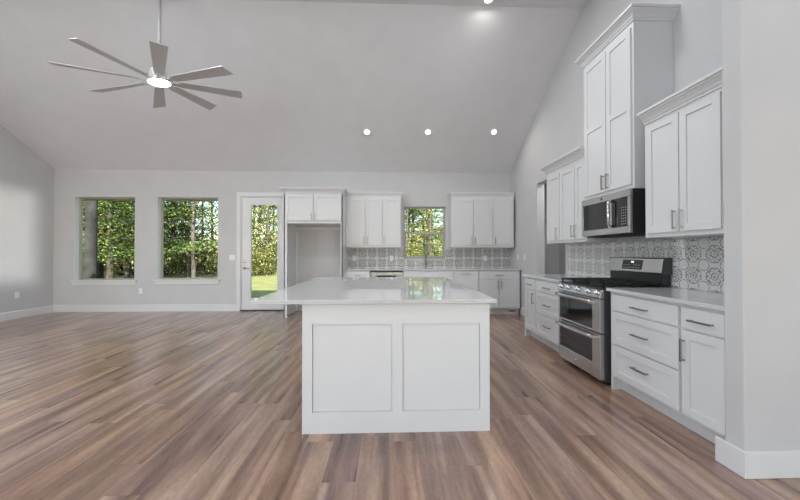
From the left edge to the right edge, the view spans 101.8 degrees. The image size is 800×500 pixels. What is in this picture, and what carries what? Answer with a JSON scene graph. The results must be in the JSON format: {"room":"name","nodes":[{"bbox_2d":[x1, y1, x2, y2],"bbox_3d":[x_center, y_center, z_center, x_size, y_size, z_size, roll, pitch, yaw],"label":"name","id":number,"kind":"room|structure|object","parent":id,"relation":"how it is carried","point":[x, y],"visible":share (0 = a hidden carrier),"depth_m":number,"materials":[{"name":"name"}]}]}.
{"room":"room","nodes":[
{"label":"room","id":0,"kind":"room"},
{"bbox_2d":[0,124,53,312],"bbox_3d":[-7.065,-1.078,0.035,0.120,4.617,13.530,0,-1,-2],"label":"wall","id":1,"kind":"structure","parent":0,"point":[26,180],"depth_m":6.25,"materials":[{"name":"paint"}]},
{"bbox_2d":[0,305,52,320],"bbox_3d":[-6.997,1.158,0.016,0.016,0.145,13.530,0,-1,-2],"label":"baseboard","id":2,"kind":"structure","parent":1,"relation":"attached to","point":[46,309],"depth_m":6.25,"materials":[{"name":"paint"}]},
{"bbox_2d":[0,0,588,172],"bbox_3d":[-1.209,-2.595,0.258,11.800,1.719,13.550,0,-1,-2],"label":"ceiling","id":3,"kind":"structure","parent":0,"point":[310,75],"depth_m":5.26,"materials":[{"name":"paint"}]},
{"bbox_2d":[46,0,241,109],"bbox_3d":[-3.057,-2.666,4.127,1.841,1.306,1.833,0,-1,27],"label":"ceiling fan","id":4,"kind":"object","parent":3,"relation":"hanging from","point":[157,76],"visible":1,"depth_m":4.06,"materials":[{"name":"silver metal"}]},
{"bbox_2d":[362,128,371,135],"bbox_3d":[-0.624,-2.226,6.140,0.171,0.093,0.148,0,-1,4],"label":"recessed light","id":5,"kind":"object","parent":3,"relation":"in","point":[366,131],"visible":1,"depth_m":6.14,"materials":[{"name":"white plastic"}]},
{"bbox_2d":[423,128,432,135],"bbox_3d":[0.531,-2.235,6.164,0.171,0.093,0.148,0,-1,4],"label":"recessed light","id":6,"kind":"object","parent":3,"relation":"in","point":[428,131],"visible":1,"depth_m":6.16,"materials":[{"name":"white plastic"}]},
{"bbox_2d":[482,0,493,4],"bbox_3d":[1.170,-3.311,4.308,0.172,0.010,0.172,0,-1,-2],"label":"recessed light","id":7,"kind":"object","parent":3,"relation":"in","point":[485,2],"visible":1,"depth_m":4.34,"materials":[{"name":"white plastic"}]},
{"bbox_2d":[489,128,498,135],"bbox_3d":[1.790,-2.244,6.190,0.171,0.093,0.148,0,-1,4],"label":"recessed light","id":8,"kind":"object","parent":3,"relation":"in","point":[493,132],"visible":1,"depth_m":6.19,"materials":[{"name":"white plastic"}]},
{"bbox_2d":[53,169,559,310],"bbox_3d":[-1.491,-0.215,7.066,11.700,3.060,0.160,0,-1,-2],"label":"wall","id":9,"kind":"structure","parent":0,"point":[319,251],"depth_m":6.90,"materials":[{"name":"paint"}]},
{"bbox_2d":[70,196,136,284],"bbox_3d":[-6.199,-0.195,6.878,1.322,1.852,0.195,0,-1,-2],"label":"window","id":10,"kind":"structure","parent":9,"relation":"in","point":[78,244],"depth_m":6.86,"materials":[{"name":"beige plastic"}]},
{"bbox_2d":[53,304,235,311],"bbox_3d":[-5.354,1.221,6.833,3.764,0.145,0.016,0,-1,-2],"label":"baseboard","id":11,"kind":"structure","parent":9,"relation":"attached to","point":[157,307],"depth_m":6.83,"materials":[{"name":"paint"}]},
{"bbox_2d":[83,199,217,200],"bbox_3d":[-1.553,-1.251,7.428,12.600,0.220,0.550,0,-1,-2],"label":"trim","id":12,"kind":"structure","parent":9,"relation":"attached to","point":[83,199],"depth_m":7.49,"materials":[{"name":"beige paint"}]},
{"bbox_2d":[153,197,219,283],"bbox_3d":[-4.495,-0.201,6.936,1.353,1.845,0.195,0,-1,-2],"label":"window","id":13,"kind":"structure","parent":9,"relation":"in","point":[160,202],"depth_m":6.92,"materials":[{"name":"beige plastic"}]},
{"bbox_2d":[229,255,234,259],"bbox_3d":[-3.567,0.159,6.906,0.120,0.116,0.010,0,-1,-2],"label":"light switch","id":14,"kind":"object","parent":9,"relation":"attached to","point":[231,257],"visible":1,"depth_m":6.90,"materials":[{"name":"white plastic"}]},
{"bbox_2d":[236,192,283,310],"bbox_3d":[-2.945,0.033,6.960,1.063,2.523,0.088,0,-1,-2],"label":"trim","id":15,"kind":"structure","parent":9,"relation":"attached to","point":[239,194],"depth_m":6.91,"materials":[{"name":"paint"}]},
{"bbox_2d":[240,197,283,310],"bbox_3d":[-2.926,0.084,6.960,0.925,2.420,0.129,0,-1,-2],"label":"door","id":16,"kind":"structure","parent":9,"relation":"in","point":[247,202],"depth_m":6.94,"materials":[{"name":"paint"}]},
{"bbox_2d":[346,192,402,247],"bbox_3d":[-0.533,-0.623,6.829,1.170,1.142,0.385,0,-1,-2],"label":"upper cabinet","id":17,"kind":"object","parent":9,"relation":"attached to","point":[373,219],"visible":1,"depth_m":6.68,"materials":[{"name":"paint"}]},
{"bbox_2d":[404,207,444,258],"bbox_3d":[0.530,-0.372,7.135,0.910,1.136,0.061,0,-1,-2],"label":"window","id":18,"kind":"structure","parent":9,"relation":"in","point":[443,208],"depth_m":7.11,"materials":[{"name":"beige plastic"}]},
{"bbox_2d":[348,248,509,267],"bbox_3d":[0.643,0.166,7.050,3.539,0.430,0.008,0,-1,-2],"label":"backsplash","id":19,"kind":"structure","parent":9,"relation":"attached to","point":[365,257],"depth_m":7.05,"materials":[{"name":"tile"}]},
{"bbox_2d":[447,192,513,247],"bbox_3d":[1.701,-0.622,6.905,1.347,1.142,0.385,0,-1,-2],"label":"upper cabinet","id":20,"kind":"object","parent":9,"relation":"attached to","point":[476,219],"visible":1,"depth_m":6.75,"materials":[{"name":"paint"}]},
{"bbox_2d":[0,311,799,499],"bbox_3d":[-1.208,1.292,0.192,12.000,0.120,13.890,0,-1,-2],"label":"floor","id":21,"kind":"structure","parent":0,"point":[162,405],"depth_m":2.24,"materials":[{"name":"brown wood"}]},
{"bbox_2d":[279,187,348,317],"bbox_3d":[-1.665,0.055,6.550,1.255,2.472,0.854,0,-1,-2],"label":"tall cabinet","id":22,"kind":"object","parent":21,"relation":"on","point":[305,208],"visible":0.94,"depth_m":6.20,"materials":[{"name":"paint"}]},
{"bbox_2d":[344,271,370,276],"bbox_3d":[-0.857,0.850,6.668,0.514,0.884,0.651,0,-1,-2],"label":"base cabinet","id":23,"kind":"object","parent":21,"relation":"on","point":[346,273],"visible":0.23,"depth_m":6.38,"materials":[{"name":"paint"}]},
{"bbox_2d":[371,271,402,276],"bbox_3d":[-0.272,0.856,6.701,0.632,0.872,0.592,0,-1,-2],"label":"dishwasher","id":24,"kind":"object","parent":21,"relation":"on","point":[373,273],"visible":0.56,"depth_m":6.41,"materials":[{"name":"grey metal"}]},
{"bbox_2d":[302,303,489,433],"bbox_3d":[-0.056,0.818,3.221,1.292,0.884,1.982,0,-1,-2],"label":"kitchen island","id":25,"kind":"object","parent":21,"relation":"on","point":[367,368],"visible":0.74,"depth_m":2.24,"materials":[{"name":"paint"}]},
{"bbox_2d":[249,277,496,304],"bbox_3d":[-0.206,0.360,3.226,1.668,0.029,2.068,0,-1,-2],"label":"island countertop","id":26,"kind":"structure","parent":25,"relation":"on","point":[319,290],"depth_m":2.54,"materials":[{"name":"white stone"}]},
{"bbox_2d":[403,270,452,279],"bbox_3d":[0.551,0.850,6.715,0.998,0.884,0.651,0,-1,-2],"label":"base cabinet","id":27,"kind":"object","parent":21,"relation":"on","point":[448,274],"visible":0.05,"depth_m":6.43,"materials":[{"name":"paint"}]},
{"bbox_2d":[344,267,521,270],"bbox_3d":[0.654,0.393,6.732,3.540,0.029,0.639,0,-1,-2],"label":"countertop","id":28,"kind":"structure","parent":27,"relation":"on","point":[482,268],"depth_m":6.45,"materials":[{"name":"white stone"}]},
{"bbox_2d":[425,243,429,267],"bbox_3d":[0.594,0.120,6.888,0.126,0.518,0.217,0,-1,-2],"label":"kitchen faucet","id":29,"kind":"object","parent":28,"relation":"on","point":[426,248],"visible":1,"depth_m":6.95,"materials":[{"name":"silver metal"}]},
{"bbox_2d":[453,270,478,291],"bbox_3d":[1.305,0.850,6.741,0.508,0.884,0.651,0,-1,-2],"label":"base cabinet","id":30,"kind":"object","parent":21,"relation":"on","point":[469,278],"visible":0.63,"depth_m":6.46,"materials":[{"name":"paint"}]},
{"bbox_2d":[479,270,519,313],"bbox_3d":[1.977,0.851,6.764,0.832,0.884,0.651,0,-1,-2],"label":"base cabinet","id":31,"kind":"object","parent":21,"relation":"on","point":[501,285],"visible":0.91,"depth_m":6.48,"materials":[{"name":"paint"}]},
{"bbox_2d":[525,277,542,342],"bbox_3d":[2.153,0.831,4.654,0.681,0.884,0.400,0,-1,-2],"label":"base cabinet","id":32,"kind":"object","parent":21,"relation":"on","point":[530,283],"visible":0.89,"depth_m":4.62,"materials":[{"name":"paint"}]},
{"bbox_2d":[536,279,560,351],"bbox_3d":[2.172,0.826,4.106,0.681,0.884,0.695,0,-1,-2],"label":"base cabinet","id":33,"kind":"object","parent":21,"relation":"on","point":[547,304],"visible":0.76,"depth_m":4.12,"materials":[{"name":"paint"}]},
{"bbox_2d":[521,274,593,282],"bbox_3d":[2.170,0.370,4.311,0.677,0.029,1.119,0,-1,-2],"label":"countertop","id":34,"kind":"structure","parent":33,"relation":"on","point":[549,277],"depth_m":4.37,"materials":[{"name":"white stone"}]},
{"bbox_2d":[555,257,671,384],"bbox_3d":[2.140,0.668,3.378,0.762,1.186,0.745,0,-1,-2],"label":"gas range","id":35,"kind":"object","parent":21,"relation":"on","point":[584,324],"visible":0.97,"depth_m":3.22,"materials":[{"name":"grey metal"}]},
{"bbox_2d":[559,281,657,288],"bbox_3d":[2.142,0.361,3.381,0.598,0.015,0.745,0,-1,-2],"label":"cooktop","id":36,"kind":"object","parent":35,"relation":"in","point":[578,284],"depth_m":3.22,"materials":[{"name":"black metal"}]},
{"bbox_2d":[611,292,693,430],"bbox_3d":[2.223,0.812,2.612,0.681,0.884,0.725,0,-1,-2],"label":"base cabinet","id":37,"kind":"object","parent":21,"relation":"on","point":[645,332],"visible":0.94,"depth_m":2.52,"materials":[{"name":"paint"}]},
{"bbox_2d":[606,287,723,310],"bbox_3d":[2.234,0.353,2.442,0.677,0.029,1.069,0,-1,-2],"label":"countertop","id":38,"kind":"structure","parent":37,"relation":"on","point":[692,297],"depth_m":2.45,"materials":[{"name":"white stone"}]},
{"bbox_2d":[679,304,725,443],"bbox_3d":[2.241,0.807,2.077,0.681,0.884,0.346,0,-1,-2],"label":"base cabinet","id":39,"kind":"object","parent":21,"relation":"on","point":[702,341],"visible":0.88,"depth_m":2.08,"materials":[{"name":"paint"}]},
{"bbox_2d":[545,183,565,273],"bbox_3d":[3.129,-0.142,5.729,1.055,2.850,2.825,0,-1,-2],"label":"wall","id":40,"kind":"structure","parent":0,"point":[561,246],"depth_m":7.05,"materials":[{"name":"paint"}]},
{"bbox_2d":[510,0,721,313],"bbox_3d":[2.574,-1.022,4.478,0.140,4.587,5.303,0,-1,-2],"label":"wall","id":41,"kind":"structure","parent":0,"point":[556,129],"depth_m":4.81,"materials":[{"name":"paint"}]},
{"bbox_2d":[521,307,524,315],"bbox_3d":[2.439,1.214,6.152,0.016,0.145,0.667,0,-1,-2],"label":"baseboard","id":42,"kind":"structure","parent":41,"relation":"attached to","point":[522,309],"depth_m":6.38,"materials":[{"name":"paint"}]},
{"bbox_2d":[539,146,616,243],"bbox_3d":[2.293,-0.651,4.294,0.434,1.112,1.024,0,-1,-2],"label":"upper cabinet","id":43,"kind":"object","parent":41,"relation":"attached to","point":[565,174],"visible":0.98,"depth_m":4.18,"materials":[{"name":"paint"}]},
{"bbox_2d":[574,3,680,199],"bbox_3d":[2.312,-1.402,3.401,0.459,1.662,0.913,0,-1,-2],"label":"upper cabinet","id":44,"kind":"object","parent":41,"relation":"attached to","point":[629,67],"visible":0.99,"depth_m":3.12,"materials":[{"name":"paint"}]},
{"bbox_2d":[582,188,645,237],"bbox_3d":[2.292,-0.353,3.377,0.480,0.429,0.748,0,-1,-2],"label":"microwave","id":45,"kind":"object","parent":44,"relation":"attached to","point":[622,213],"visible":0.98,"depth_m":3.19,"materials":[{"name":"grey metal"}]},
{"bbox_2d":[568,236,723,292],"bbox_3d":[2.537,0.122,3.369,0.008,0.450,2.897,0,-1,-2],"label":"backsplash","id":46,"kind":"structure","parent":41,"relation":"attached to","point":[697,262],"depth_m":3.01,"materials":[{"name":"tile"}]},
{"bbox_2d":[637,66,723,237],"bbox_3d":[2.357,-0.669,2.420,0.434,1.112,0.996,0,-1,-2],"label":"upper cabinet","id":47,"kind":"object","parent":41,"relation":"attached to","point":[684,129],"visible":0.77,"depth_m":2.49,"materials":[{"name":"paint"}]},
{"bbox_2d":[722,0,799,450],"bbox_3d":[3.213,-1.056,1.900,2.649,4.607,0.105,0,-1,-2],"label":"wall","id":48,"kind":"structure","parent":0,"point":[761,38],"depth_m":1.80,"materials":[{"name":"paint"}]},
{"bbox_2d":[715,436,799,478],"bbox_3d":[3.205,1.175,1.893,2.665,0.145,0.166,0,-1,-2],"label":"baseboard","id":49,"kind":"structure","parent":48,"relation":"attached to","point":[780,463],"depth_m":1.77,"materials":[{"name":"paint"}]},
{"label":"outside","id":50,"kind":"structure","parent":0,"visible":0},
{"bbox_2d":[82,258,276,297],"bbox_3d":[-11.260,1.449,36.816,100.000,0.620,60.000,0,-1,-2],"label":"lawn","id":51,"kind":"structure","parent":50,"point":[262,285],"depth_m":17.70,"materials":[{"name":"green plant"}]},
{"bbox_2d":[83,203,133,277],"bbox_3d":[-15.836,-5.388,17.055,6.309,14.542,6.464,0,-1,15],"label":"pine tree","id":52,"kind":"object","parent":51,"relation":"on","point":[100,268],"visible":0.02,"depth_m":17.29,"materials":[{"name":"green plant"}]},
{"bbox_2d":[84,204,132,275],"bbox_3d":[-17.825,-4.163,20.787,5.226,12.046,5.354,0,-1,8],"label":"pine tree","id":53,"kind":"object","parent":51,"relation":"on","point":[120,273],"visible":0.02,"depth_m":20.35,"materials":[{"name":"green plant"}]},
{"bbox_2d":[83,201,134,278],"bbox_3d":[-9.913,-4.414,10.417,4.441,12.200,5.203,0,-1,-23],"label":"pine tree","id":54,"kind":"object","parent":51,"relation":"on","point":[91,207],"visible":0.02,"depth_m":10.46,"materials":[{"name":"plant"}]},
{"bbox_2d":[83,204,134,260],"bbox_3d":[-15.921,-5.262,15.485,6.181,14.246,6.332,0,-1,-22],"label":"pine tree","id":55,"kind":"object","parent":51,"relation":"on","point":[99,211],"visible":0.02,"depth_m":15.66,"materials":[{"name":"green plant"}]},
{"bbox_2d":[83,201,134,250],"bbox_3d":[-14.627,-5.929,14.008,6.941,15.617,6.776,0,-1,-34],"label":"pine tree","id":56,"kind":"object","parent":51,"relation":"on","point":[121,205],"visible":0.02,"depth_m":14.41,"materials":[{"name":"green plant"}]},
{"bbox_2d":[83,203,167,277],"bbox_3d":[-14.511,-3.170,17.595,4.728,10.032,4.353,0,-1,3],"label":"leafy tree","id":57,"kind":"object","parent":51,"relation":"on","point":[126,268],"visible":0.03,"depth_m":17.31,"materials":[{"name":"green plant"}]},
{"bbox_2d":[83,201,175,277],"bbox_3d":[-13.217,-3.685,14.916,4.805,11.075,5.220,0,-1,30],"label":"leafy tree","id":58,"kind":"object","parent":51,"relation":"on","point":[110,263],"visible":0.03,"depth_m":14.62,"materials":[{"name":"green plant"}]},
{"bbox_2d":[104,256,168,276],"bbox_3d":[-16.272,0.464,20.285,3.719,2.814,3.851,0,-1,37],"label":"shrub","id":59,"kind":"object","parent":51,"relation":"on","point":[121,262],"visible":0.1,"depth_m":19.83,"materials":[{"name":"green plant"}]},
{"bbox_2d":[83,201,217,263],"bbox_3d":[-10.710,-5.740,14.330,6.606,15.226,6.767,0,-1,43],"label":"pine tree","id":60,"kind":"object","parent":51,"relation":"on","point":[166,211],"visible":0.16,"depth_m":13.54,"materials":[{"name":"green plant"}]},
{"bbox_2d":[83,201,217,261],"bbox_3d":[-10.792,-5.569,15.080,6.456,14.882,6.614,1,-1,-45],"label":"pine tree","id":61,"kind":"object","parent":51,"relation":"on","point":[182,215],"visible":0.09,"depth_m":14.68,"materials":[{"name":"green plant"}]},
{"bbox_2d":[103,201,201,259],"bbox_3d":[-13.880,-4.999,18.126,5.657,13.733,5.974,0,-1,-37],"label":"pine tree","id":62,"kind":"object","parent":51,"relation":"on","point":[169,229],"visible":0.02,"depth_m":18.07,"materials":[{"name":"green plant"}]},
{"bbox_2d":[130,247,180,271],"bbox_3d":[-16.328,0.473,21.386,3.719,2.814,3.851,0,-1,24],"label":"shrub","id":63,"kind":"object","parent":51,"relation":"on","point":[165,247],"visible":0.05,"depth_m":21.06,"materials":[{"name":"green plant"}]},
{"bbox_2d":[130,242,186,275],"bbox_3d":[-15.084,0.664,20.753,4.001,2.938,4.099,0,-1,-29],"label":"shrub","id":64,"kind":"object","parent":51,"relation":"on","point":[167,271],"visible":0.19,"depth_m":20.60,"materials":[{"name":"green plant"}]},
{"bbox_2d":[133,201,216,273],"bbox_3d":[-14.699,-4.514,21.566,5.562,12.784,5.266,0,-1,38],"label":"pine tree","id":65,"kind":"object","parent":51,"relation":"on","point":[175,269],"visible":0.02,"depth_m":21.18,"materials":[{"name":"green plant"}]},
{"bbox_2d":[164,201,190,276],"bbox_3d":[-12.291,-2.563,18.358,3.580,8.761,3.021,0,-1,-36],"label":"slender tree","id":66,"kind":"object","parent":51,"relation":"on","point":[187,254],"visible":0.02,"depth_m":18.31,"materials":[{"name":"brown plant"}]},
{"bbox_2d":[165,253,199,273],"bbox_3d":[-14.787,0.681,21.570,3.134,2.290,3.027,0,-1,-40],"label":"shrub","id":67,"kind":"object","parent":51,"relation":"on","point":[185,253],"visible":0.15,"depth_m":21.43,"materials":[{"name":"green plant"}]},
{"bbox_2d":[164,201,215,277],"bbox_3d":[-9.279,-2.988,14.422,4.187,9.587,3.636,0,-1,-17],"label":"slender tree","id":68,"kind":"object","parent":51,"relation":"on","point":[193,258],"visible":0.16,"depth_m":14.53,"materials":[{"name":"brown plant"}]},
{"bbox_2d":[169,201,210,269],"bbox_3d":[-17.527,-4.109,26.704,5.299,11.922,5.172,0,-1,-21],"label":"pine tree","id":69,"kind":"object","parent":51,"relation":"on","point":[179,201],"visible":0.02,"depth_m":26.48,"materials":[{"name":"green plant"}]},
{"bbox_2d":[163,239,217,276],"bbox_3d":[-13.354,0.616,20.596,4.306,3.086,4.204,0,-1,8],"label":"shrub","id":70,"kind":"object","parent":51,"relation":"on","point":[173,264],"visible":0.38,"depth_m":20.33,"materials":[{"name":"green plant"}]},
{"bbox_2d":[180,248,217,272],"bbox_3d":[-12.784,0.648,21.555,3.256,2.379,3.144,0,-1,-1],"label":"shrub","id":71,"kind":"object","parent":51,"relation":"on","point":[208,248],"visible":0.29,"depth_m":21.13,"materials":[{"name":"green plant"}]},
{"bbox_2d":[185,242,217,274],"bbox_3d":[-11.855,0.637,21.081,4.234,3.035,4.133,0,-1,-41],"label":"shrub","id":72,"kind":"object","parent":51,"relation":"on","point":[209,263],"visible":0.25,"depth_m":20.62,"materials":[{"name":"green plant"}]},
{"bbox_2d":[191,201,217,270],"bbox_3d":[-14.384,-3.304,25.116,3.933,10.372,4.530,0,-1,25],"label":"slender tree","id":73,"kind":"object","parent":51,"relation":"on","point":[212,201],"visible":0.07,"depth_m":25.18,"materials":[{"name":"green plant"}]},
{"bbox_2d":[196,201,216,274],"bbox_3d":[-12.693,-2.660,21.100,3.687,9.023,3.111,-1,-1,45],"label":"slender tree","id":74,"kind":"object","parent":51,"relation":"on","point":[202,260],"visible":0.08,"depth_m":20.69,"materials":[{"name":"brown plant"}]},
{"bbox_2d":[171,202,267,271],"bbox_3d":[-9.097,-3.322,16.628,4.485,10.337,4.872,0,-1,21],"label":"leafy tree","id":75,"kind":"object","parent":51,"relation":"on","point":[208,226],"visible":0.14,"depth_m":16.04,"materials":[{"name":"green plant"}]},
{"bbox_2d":[186,201,258,262],"bbox_3d":[-11.523,-4.206,21.869,5.870,12.317,6.034,0,-1,40],"label":"leafy tree","id":76,"kind":"object","parent":51,"relation":"on","point":[210,220],"visible":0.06,"depth_m":20.85,"materials":[{"name":"green plant"}]},
{"bbox_2d":[209,243,266,273],"bbox_3d":[-9.825,0.525,20.364,3.642,2.662,3.518,0,-1,32],"label":"shrub","id":77,"kind":"object","parent":51,"relation":"on","point":[257,243],"visible":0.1,"depth_m":19.89,"materials":[{"name":"green plant"}]},
{"bbox_2d":[210,206,270,247],"bbox_3d":[-13.061,-3.955,26.702,5.540,11.755,5.100,0,-1,-39],"label":"leafy tree","id":78,"kind":"object","parent":51,"relation":"on","point":[252,206],"visible":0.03,"depth_m":26.80,"materials":[{"name":"green plant"}]},
{"bbox_2d":[215,245,276,275],"bbox_3d":[-9.044,0.747,19.909,3.693,2.647,3.605,0,-1,-10],"label":"shrub","id":79,"kind":"object","parent":51,"relation":"on","point":[259,261],"visible":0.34,"depth_m":19.45,"materials":[{"name":"green plant"}]},
{"bbox_2d":[252,238,276,274],"bbox_3d":[-8.447,0.576,20.591,4.485,3.214,4.378,0,-1,19],"label":"shrub","id":80,"kind":"object","parent":51,"relation":"on","point":[268,264],"visible":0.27,"depth_m":20.11,"materials":[{"name":"green plant"}]},
{"bbox_2d":[252,206,276,267],"bbox_3d":[-7.050,-3.285,20.936,4.930,10.344,5.068,0,-1,4],"label":"leafy tree","id":81,"kind":"object","parent":51,"relation":"on","point":[261,206],"visible":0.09,"depth_m":20.15,"materials":[{"name":"green plant"}]},
{"bbox_2d":[252,206,276,259],"bbox_3d":[-11.376,-4.264,25.601,5.914,12.408,6.079,0,-1,1],"label":"leafy tree","id":82,"kind":"object","parent":51,"relation":"on","point":[260,206],"visible":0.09,"depth_m":25.76,"materials":[{"name":"green plant"}]},
{"bbox_2d":[252,252,276,275],"bbox_3d":[-8.991,0.821,20.688,2.629,1.921,2.539,0,-1,23],"label":"shrub","id":83,"kind":"object","parent":51,"relation":"on","point":[259,252],"visible":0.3,"depth_m":20.17,"materials":[{"name":"green plant"}]},
{"bbox_2d":[252,205,277,273],"bbox_3d":[-8.450,-4.288,21.441,5.883,12.483,5.416,0,-1,17],"label":"leafy tree","id":84,"kind":"object","parent":51,"relation":"on","point":[268,230],"visible":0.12,"depth_m":21.10,"materials":[{"name":"green plant"}]},
{"bbox_2d":[252,205,277,254],"bbox_3d":[-8.879,-5.843,23.734,6.407,15.554,6.766,0,-1,-30],"label":"pine tree","id":85,"kind":"object","parent":51,"relation":"on","point":[273,206],"visible":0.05,"depth_m":23.17,"materials":[{"name":"green plant"}]},
{"bbox_2d":[252,205,277,264],"bbox_3d":[-12.958,-4.471,29.196,5.506,12.658,5.214,0,-1,11],"label":"pine tree","id":86,"kind":"object","parent":51,"relation":"on","point":[263,205],"visible":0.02,"depth_m":28.85,"materials":[{"name":"green plant"}]},
{"bbox_2d":[256,247,276,273],"bbox_3d":[-8.284,0.482,21.779,3.834,2.802,3.703,0,-1,8],"label":"shrub","id":87,"kind":"object","parent":51,"relation":"on","point":[259,247],"visible":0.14,"depth_m":20.86,"materials":[{"name":"green plant"}]},
{"bbox_2d":[406,209,420,255],"bbox_3d":[0.105,-2.956,21.551,3.334,9.659,3.984,0,-1,30],"label":"slender tree","id":88,"kind":"object","parent":51,"relation":"on","point":[407,209],"visible":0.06,"depth_m":21.65,"materials":[{"name":"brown plant"}]},
{"bbox_2d":[406,234,421,255],"bbox_3d":[-0.395,0.464,20.161,3.847,2.811,3.715,0,-1,35],"label":"shrub","id":89,"kind":"object","parent":51,"relation":"on","point":[416,243],"visible":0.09,"depth_m":19.40,"materials":[{"name":"green plant"}]},
{"bbox_2d":[405,210,432,255],"bbox_3d":[0.993,-5.415,32.288,6.022,14.619,6.360,0,-1,-25],"label":"pine tree","id":90,"kind":"object","parent":51,"relation":"on","point":[406,210],"visible":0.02,"depth_m":31.20,"materials":[{"name":"green plant"}]},
{"bbox_2d":[408,247,430,255],"bbox_3d":[0.497,0.817,20.864,3.338,2.450,3.419,0,-1,-7],"label":"shrub","id":91,"kind":"object","parent":51,"relation":"on","point":[413,247],"visible":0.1,"depth_m":20.29,"materials":[{"name":"green plant"}]},
{"bbox_2d":[405,209,438,245],"bbox_3d":[1.070,-3.333,28.805,5.112,10.435,4.973,0,-1,20],"label":"leafy tree","id":92,"kind":"object","parent":51,"relation":"on","point":[412,209],"visible":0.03,"depth_m":28.47,"materials":[{"name":"green plant"}]},
{"bbox_2d":[405,209,442,255],"bbox_3d":[2.239,-4.062,22.450,5.889,12.020,5.728,1,-1,-45],"label":"leafy tree","id":93,"kind":"object","parent":51,"relation":"on","point":[426,223],"visible":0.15,"depth_m":21.95,"materials":[{"name":"green plant"}]},
{"bbox_2d":[405,209,442,255],"bbox_3d":[0.325,-5.774,25.379,6.347,15.409,6.703,0,-1,-21],"label":"pine tree","id":94,"kind":"object","parent":51,"relation":"on","point":[409,211],"visible":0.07,"depth_m":24.78,"materials":[{"name":"green plant"}]},
{"bbox_2d":[406,209,442,255],"bbox_3d":[2.092,-2.882,20.831,4.115,9.484,4.470,0,-1,-3],"label":"leafy tree","id":95,"kind":"object","parent":51,"relation":"on","point":[431,211],"visible":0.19,"depth_m":20.74,"materials":[{"name":"green plant"}]},
{"bbox_2d":[407,209,442,255],"bbox_3d":[3.773,-6.034,21.284,6.944,15.962,6.575,0,-1,31],"label":"pine tree","id":96,"kind":"object","parent":51,"relation":"on","point":[433,236],"visible":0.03,"depth_m":21.21,"materials":[{"name":"green plant"}]},
{"bbox_2d":[409,209,441,250],"bbox_3d":[2.148,-3.011,27.411,4.598,9.757,4.233,0,-1,12],"label":"leafy tree","id":97,"kind":"object","parent":51,"relation":"on","point":[410,209],"visible":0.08,"depth_m":27.17,"materials":[{"name":"green plant"}]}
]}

